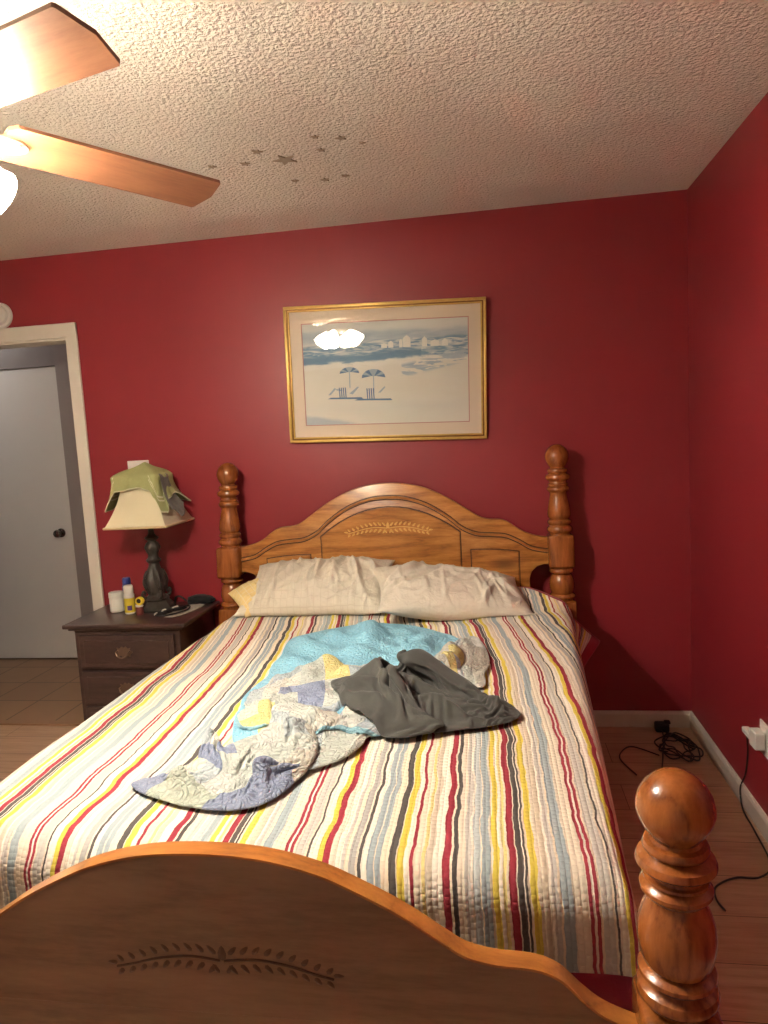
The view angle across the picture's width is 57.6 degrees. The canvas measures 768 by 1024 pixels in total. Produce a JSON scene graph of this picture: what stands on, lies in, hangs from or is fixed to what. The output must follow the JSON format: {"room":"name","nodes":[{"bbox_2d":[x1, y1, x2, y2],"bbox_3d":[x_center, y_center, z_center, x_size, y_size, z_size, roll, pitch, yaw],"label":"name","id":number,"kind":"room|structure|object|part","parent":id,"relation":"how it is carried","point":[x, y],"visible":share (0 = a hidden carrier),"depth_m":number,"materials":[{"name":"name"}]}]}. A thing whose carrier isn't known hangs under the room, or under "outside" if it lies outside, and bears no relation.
{"room":"bedroom","nodes":[
{"label":"bedroom","id":0,"kind":"room"},
{"bbox_2d":[0,344,92,616],"bbox_3d":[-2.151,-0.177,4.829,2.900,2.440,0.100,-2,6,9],"label":"door frame","id":1,"kind":"structure","parent":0,"point":[51,355],"depth_m":4.74,"materials":[{"name":"beige paint"}]},
{"bbox_2d":[0,366,80,657],"bbox_3d":[-2.581,0.040,4.864,0.857,2.026,0.103,-2,6,9],"label":"door","id":2,"kind":"structure","parent":1,"relation":"in","point":[39,592],"depth_m":4.86,"materials":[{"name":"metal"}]},
{"bbox_3d":[-2.240,0.148,4.808,0.062,0.062,0.067,-2,6,9],"label":"knob","id":3,"kind":"part","parent":2,"relation":"part of","materials":[{"name":"metal"}]},
{"bbox_2d":[0,189,691,710],"bbox_3d":[-0.725,-0.118,3.563,4.500,2.440,0.120,-2,6,9],"label":"wall","id":4,"kind":"structure","parent":0,"point":[181,345],"depth_m":3.30,"materials":[{"name":"red paint"}]},
{"bbox_2d":[0,303,12,328],"bbox_3d":[-1.962,-1.003,3.563,0.128,0.128,0.038,-2,6,9],"label":"smoke detector","id":5,"kind":"object","parent":4,"relation":"attached to","point":[6,316],"visible":1,"depth_m":3.55,"materials":[{"name":"white plastic"}]},
{"bbox_2d":[0,322,104,610],"bbox_3d":[-1.931,0.097,3.763,0.900,2.103,0.140,-2,6,9],"label":"trim","id":6,"kind":"structure","parent":4,"relation":"attached to","point":[61,333],"depth_m":3.58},
{"bbox_2d":[127,460,148,468],"bbox_3d":[-1.252,-0.204,3.561,0.116,0.116,0.017,-2,6,9],"label":"light switch","id":7,"kind":"object","parent":4,"relation":"attached to","point":[131,464],"visible":0.16,"depth_m":3.56,"materials":[{"name":"white plastic"}]},
{"bbox_2d":[283,297,486,442],"bbox_3d":[0.004,-0.659,3.300,0.970,0.672,0.068,-2,6,8],"label":"framed picture","id":8,"kind":"object","parent":4,"relation":"attached to","point":[412,369],"visible":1,"depth_m":3.30,"materials":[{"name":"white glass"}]},
{"bbox_2d":[302,317,468,424],"bbox_3d":[0.004,-0.659,3.301,0.808,0.508,0.027,-2,6,8],"label":"print","id":9,"kind":"object","parent":8,"relation":"attached to","point":[356,370],"depth_m":3.30},
{"bbox_2d":[593,710,690,727],"bbox_3d":[0.009,1.035,3.521,2.929,0.077,0.013,-2,6,9],"label":"baseboard","id":10,"kind":"structure","parent":4,"relation":"attached to","point":[603,718],"depth_m":3.33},
{"bbox_2d":[0,0,767,260],"bbox_3d":[-1.150,-1.100,1.067,4.500,0.100,4.920,-2,6,9],"label":"ceiling","id":11,"kind":"structure","parent":0,"point":[457,106],"depth_m":2.12,"materials":[{"name":"white paint"}]},
{"bbox_2d":[0,2,219,213],"bbox_3d":[-0.972,-0.802,1.300,1.099,0.562,1.248,-2,6,9],"label":"ceiling fan","id":12,"kind":"object","parent":11,"relation":"hanging from","point":[47,47],"visible":1,"depth_m":1.36,"materials":[{"name":"wood"}]},
{"bbox_3d":[-0.775,-0.625,1.337,0.135,0.136,0.122,-2,6,9],"label":"lamp shade","id":13,"kind":"part","parent":12,"relation":"part of","materials":[{"name":"white glass"}]},
{"bbox_3d":[-0.599,-0.749,1.160,0.329,0.008,0.134,0,-5,25],"label":"blade","id":14,"kind":"part","parent":12,"relation":"part of","materials":[{"name":"brown wood"}]},
{"bbox_3d":[-0.624,-0.800,1.639,0.134,0.008,0.519,-13,-2,42],"label":"blade","id":15,"kind":"part","parent":12,"relation":"part of","materials":[{"name":"brown wood"}]},
{"bbox_2d":[251,149,262,154],"bbox_3d":[-0.433,-1.232,2.390,0.039,0.004,0.040,-2,6,9],"label":"sticker","id":16,"kind":"object","parent":11,"relation":"attached to","point":[257,151],"visible":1,"depth_m":2.39,"materials":[{"name":"plastic"}]},
{"bbox_2d":[273,155,296,164],"bbox_3d":[-0.354,-1.246,2.471,0.084,0.004,0.088,-2,6,9],"label":"sticker","id":17,"kind":"object","parent":11,"relation":"attached to","point":[284,160],"visible":1,"depth_m":2.47,"materials":[{"name":"plastic"}]},
{"bbox_2d":[335,135,345,140],"bbox_3d":[-0.144,-1.241,2.316,0.037,0.004,0.038,-2,6,9],"label":"sticker","id":18,"kind":"object","parent":11,"relation":"attached to","point":[340,138],"visible":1,"depth_m":2.31,"materials":[{"name":"plastic"}]},
{"bbox_2d":[0,658,767,1023],"bbox_3d":[-1.327,1.376,1.911,5.300,0.100,5.950,-2,6,9],"label":"floor","id":19,"kind":"structure","parent":0,"point":[741,964],"depth_m":2.67,"materials":[{"name":"laminate"}]},
{"bbox_2d":[0,720,83,725],"bbox_3d":[-1.885,1.147,3.795,0.770,0.012,0.050,-2,6,9],"label":"trim","id":20,"kind":"structure","parent":19,"relation":"on","point":[2,722],"depth_m":3.78,"materials":[{"name":"brown wood"}]},
{"bbox_2d":[62,601,219,720],"bbox_3d":[-1.147,0.817,3.428,0.601,0.660,0.452,-2,6,9],"label":"nightstand","id":21,"kind":"object","parent":19,"relation":"on","point":[116,651],"visible":0.39,"depth_m":3.23,"materials":[{"name":"brown wood"}]},
{"bbox_3d":[-1.166,0.985,3.261,0.471,0.158,0.024,-2,6,9],"label":"drawer","id":22,"kind":"part","parent":21,"relation":"part of","materials":[{"name":"brown wood"}]},
{"bbox_2d":[108,590,124,612],"bbox_3d":[-1.320,0.443,3.448,0.071,0.098,0.071,-2,6,9],"label":"jar","id":23,"kind":"object","parent":21,"relation":"on","point":[116,599],"visible":0.95,"depth_m":3.42,"materials":[{"name":"white plastic"}]},
{"bbox_3d":[-1.322,0.408,3.445,0.071,0.028,0.071,-2,6,9],"label":"lid","id":24,"kind":"part","parent":23,"relation":"part of","materials":[{"name":"white plastic"}]},
{"bbox_3d":[-1.175,0.815,3.243,0.471,0.158,0.024,-2,6,9],"label":"drawer","id":25,"kind":"part","parent":21,"relation":"part of","materials":[{"name":"brown wood"}]},
{"bbox_3d":[-1.199,0.646,3.200,0.090,0.054,0.028,-2,6,9],"label":"drawer pull","id":26,"kind":"part","parent":21,"relation":"part of","materials":[{"name":"brown metal"}]},
{"bbox_3d":[-1.189,0.817,3.219,0.090,0.054,0.028,-2,6,9],"label":"drawer pull","id":27,"kind":"part","parent":21,"relation":"part of","materials":[{"name":"brown metal"}]},
{"bbox_2d":[122,577,130,591],"bbox_3d":[-1.279,0.405,3.484,0.046,0.160,0.046,-2,6,9],"label":"bottle","id":28,"kind":"object","parent":21,"relation":"on","point":[125,580],"visible":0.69,"depth_m":3.46,"materials":[{"name":"blue plastic"}]},
{"bbox_3d":[-1.185,0.644,3.224,0.471,0.158,0.024,-2,6,9],"label":"drawer","id":29,"kind":"part","parent":21,"relation":"part of","materials":[{"name":"brown wood"}]},
{"bbox_2d":[123,584,135,613],"bbox_3d":[-1.238,0.424,3.393,0.051,0.138,0.052,-2,6,9],"label":"bottle","id":30,"kind":"object","parent":21,"relation":"on","point":[129,599],"visible":1,"depth_m":3.37,"materials":[{"name":"yellow plastic"}]},
{"bbox_2d":[135,604,143,615],"bbox_3d":[-1.174,0.470,3.356,0.040,0.047,0.040,-2,6,9],"label":"tin","id":31,"kind":"object","parent":21,"relation":"on","point":[139,608],"visible":1,"depth_m":3.34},
{"bbox_2d":[135,596,143,604],"bbox_3d":[-1.172,0.427,3.349,0.041,0.041,0.022,-2,6,9],"label":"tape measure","id":32,"kind":"object","parent":31,"relation":"on","point":[139,600],"visible":1,"depth_m":3.34,"materials":[{"name":"plastic"}]},
{"bbox_2d":[103,489,194,612],"bbox_3d":[-1.138,0.124,3.417,0.322,0.716,0.322,-2,6,9],"label":"table lamp","id":33,"kind":"object","parent":21,"relation":"on","point":[135,508],"visible":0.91,"depth_m":3.31,"materials":[{"name":"beige fabric"}]},
{"bbox_2d":[105,462,190,512],"bbox_3d":[-1.141,-0.124,3.396,0.362,0.242,0.282,-2,6,9],"label":"hand towel","id":34,"kind":"object","parent":33,"relation":"on","point":[145,476],"visible":0.95,"depth_m":3.29,"materials":[{"name":"green fabric"}]},
{"bbox_3d":[-1.148,-0.054,3.397,0.308,0.224,0.308,-2,6,9],"label":"lamp shade","id":35,"kind":"part","parent":33,"relation":"part of","materials":[{"name":"beige fabric"}]},
{"bbox_3d":[-1.141,0.057,3.410,0.322,0.012,0.322,-2,6,9],"label":"shade trim","id":36,"kind":"part","parent":33,"relation":"part of","materials":[{"name":"beige fabric"}]},
{"bbox_3d":[-1.132,0.222,3.428,0.120,0.424,0.120,-2,6,9],"label":"stem","id":37,"kind":"part","parent":33,"relation":"part of","materials":[{"name":"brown metal"}]},
{"bbox_2d":[159,473,184,515],"bbox_3d":[-1.008,-0.082,3.318,0.109,0.208,0.133,-2,6,9],"label":"cloth","id":38,"kind":"object","parent":33,"relation":"hanging from","point":[176,504],"visible":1,"depth_m":3.33,"materials":[{"name":"grey fabric"}]},
{"bbox_2d":[165,604,204,616],"bbox_3d":[-0.969,0.475,3.386,0.121,0.006,0.249,-2,6,9],"label":"folded cloth","id":39,"kind":"object","parent":21,"relation":"on","point":[193,607],"visible":0.74,"depth_m":3.38,"materials":[{"name":"grey fabric"}]},
{"bbox_2d":[154,605,190,615],"bbox_3d":[-1.006,0.468,3.344,0.094,0.023,0.210,1,8,37],"label":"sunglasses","id":40,"kind":"object","parent":39,"relation":"on","point":[166,611],"visible":1,"depth_m":3.33,"materials":[{"name":"black plastic"}]},
{"bbox_2d":[174,594,215,603],"bbox_3d":[-0.955,0.435,3.531,0.208,0.051,0.077,-3,6,3],"label":"pouch","id":41,"kind":"object","parent":21,"relation":"on","point":[198,598],"visible":1,"depth_m":3.50,"materials":[{"name":"black fabric"}]},
{"bbox_2d":[0,444,722,1023],"bbox_3d":[-0.136,0.532,2.252,1.736,1.369,2.332,-2,6,9],"label":"bed","id":42,"kind":"object","parent":19,"relation":"on","point":[172,932],"visible":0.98,"depth_m":1.15,"materials":[{"name":"brown wood"}]},
{"bbox_3d":[-0.453,0.349,3.389,0.215,0.280,0.006,-2,6,9],"label":"panel","id":43,"kind":"part","parent":42,"relation":"part of","materials":[{"name":"brown wood"}]},
{"bbox_3d":[-0.283,0.830,1.189,1.470,0.545,0.037,-2,6,9],"label":"footboard","id":44,"kind":"part","parent":42,"relation":"part of","materials":[{"name":"brown wood"}]},
{"bbox_3d":[0.032,0.223,3.302,0.660,0.495,0.006,-2,6,9],"label":"panel","id":45,"kind":"part","parent":42,"relation":"part of","materials":[{"name":"brown wood"}]},
{"bbox_3d":[0.031,0.249,3.322,1.484,0.778,0.030,-2,6,9],"label":"headboard","id":46,"kind":"part","parent":42,"relation":"part of","materials":[{"name":"brown wood"}]},
{"bbox_3d":[0.018,0.070,3.285,1.472,0.288,0.006,-2,6,9],"label":"moulding","id":47,"kind":"part","parent":42,"relation":"part of","materials":[{"name":"brown wood"}]},
{"bbox_3d":[0.520,0.310,3.239,0.215,0.280,0.006,-2,6,9],"label":"panel","id":48,"kind":"part","parent":42,"relation":"part of","materials":[{"name":"brown wood"}]},
{"bbox_2d":[619,720,703,775],"bbox_3d":[1.212,1.030,3.039,0.498,0.052,0.293,-9,8,-41],"label":"cable coil","id":49,"kind":"object","parent":19,"relation":"on","point":[659,726],"visible":0.99,"depth_m":3.09,"materials":[{"name":"black plastic"}]},
{"bbox_2d":[714,736,767,911],"bbox_3d":[1.200,0.972,2.295,0.141,0.337,0.664,1,8,34],"label":"power cord","id":50,"kind":"object","parent":19,"relation":"on","point":[765,874],"visible":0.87,"depth_m":2.35,"materials":[{"name":"black plastic"}]},
{"bbox_2d":[687,92,767,815],"bbox_3d":[1.101,0.069,0.918,0.100,2.440,4.820,-2,6,9],"label":"wall","id":51,"kind":"structure","parent":0,"point":[727,203],"depth_m":2.61,"materials":[{"name":"red paint"}]},
{"bbox_2d":[690,711,767,842],"bbox_3d":[1.103,1.251,0.996,0.013,0.077,4.700,-2,6,9],"label":"baseboard","id":52,"kind":"structure","parent":51,"relation":"attached to","point":[751,806],"depth_m":2.73,"materials":[{"name":"white wood"}]},
{"bbox_2d":[742,726,764,750],"bbox_3d":[1.286,0.774,2.434,0.034,0.060,0.136,-2,6,9],"label":"plug adapter","id":53,"kind":"object","parent":51,"relation":"attached to","point":[756,737],"visible":1,"depth_m":2.38,"materials":[{"name":"white plastic"}]},
{"bbox_2d":[760,719,767,759],"bbox_3d":[1.302,0.777,2.392,0.008,0.116,0.072,-2,6,9],"label":"wall outlet","id":54,"kind":"object","parent":51,"relation":"attached to","point":[763,726],"visible":0.61,"depth_m":2.37,"materials":[{"name":"white plastic"}]},
{"bbox_3d":[-0.099,0.705,2.322,1.340,0.285,1.924,-2,6,9],"label":"mattress","id":55,"kind":"object","parent":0,"visible":0},
{"bbox_2d":[0,586,639,1011],"bbox_3d":[-0.046,0.671,2.299,1.716,0.409,2.137,-2,6,9],"label":"bedspread","id":56,"kind":"object","parent":55,"relation":"on","point":[506,836],"visible":0.69,"depth_m":1.49,"materials":[{"name":"multicoloured fabric"}]},
{"bbox_2d":[131,620,489,810],"bbox_3d":[-0.088,0.496,2.126,0.804,0.087,1.407,-2,6,9],"label":"blanket","id":57,"kind":"object","parent":56,"relation":"on","point":[292,722],"visible":0.87,"depth_m":1.79,"materials":[{"name":"multicoloured fabric"}]},
{"bbox_2d":[331,649,520,737],"bbox_3d":[0.095,0.469,1.924,0.425,0.139,0.441,-6,7,-24],"label":"garment","id":58,"kind":"object","parent":57,"relation":"on","point":[421,695],"visible":1,"depth_m":1.83,"materials":[{"name":"grey fabric"}]},
{"bbox_2d":[228,555,394,617],"bbox_3d":[-0.347,0.323,3.158,0.755,0.229,0.381,-2,6,10],"label":"pillow","id":59,"kind":"object","parent":56,"relation":"on","point":[341,585],"visible":0.98,"depth_m":3.04,"materials":[{"name":"beige fabric"}]},
{"bbox_2d":[373,561,535,620],"bbox_3d":[0.284,0.312,2.968,0.668,0.223,0.386,-4,6,-5],"label":"pillow","id":60,"kind":"object","parent":56,"relation":"on","point":[412,589],"visible":1,"depth_m":2.84,"materials":[{"name":"beige fabric"}]}
]}

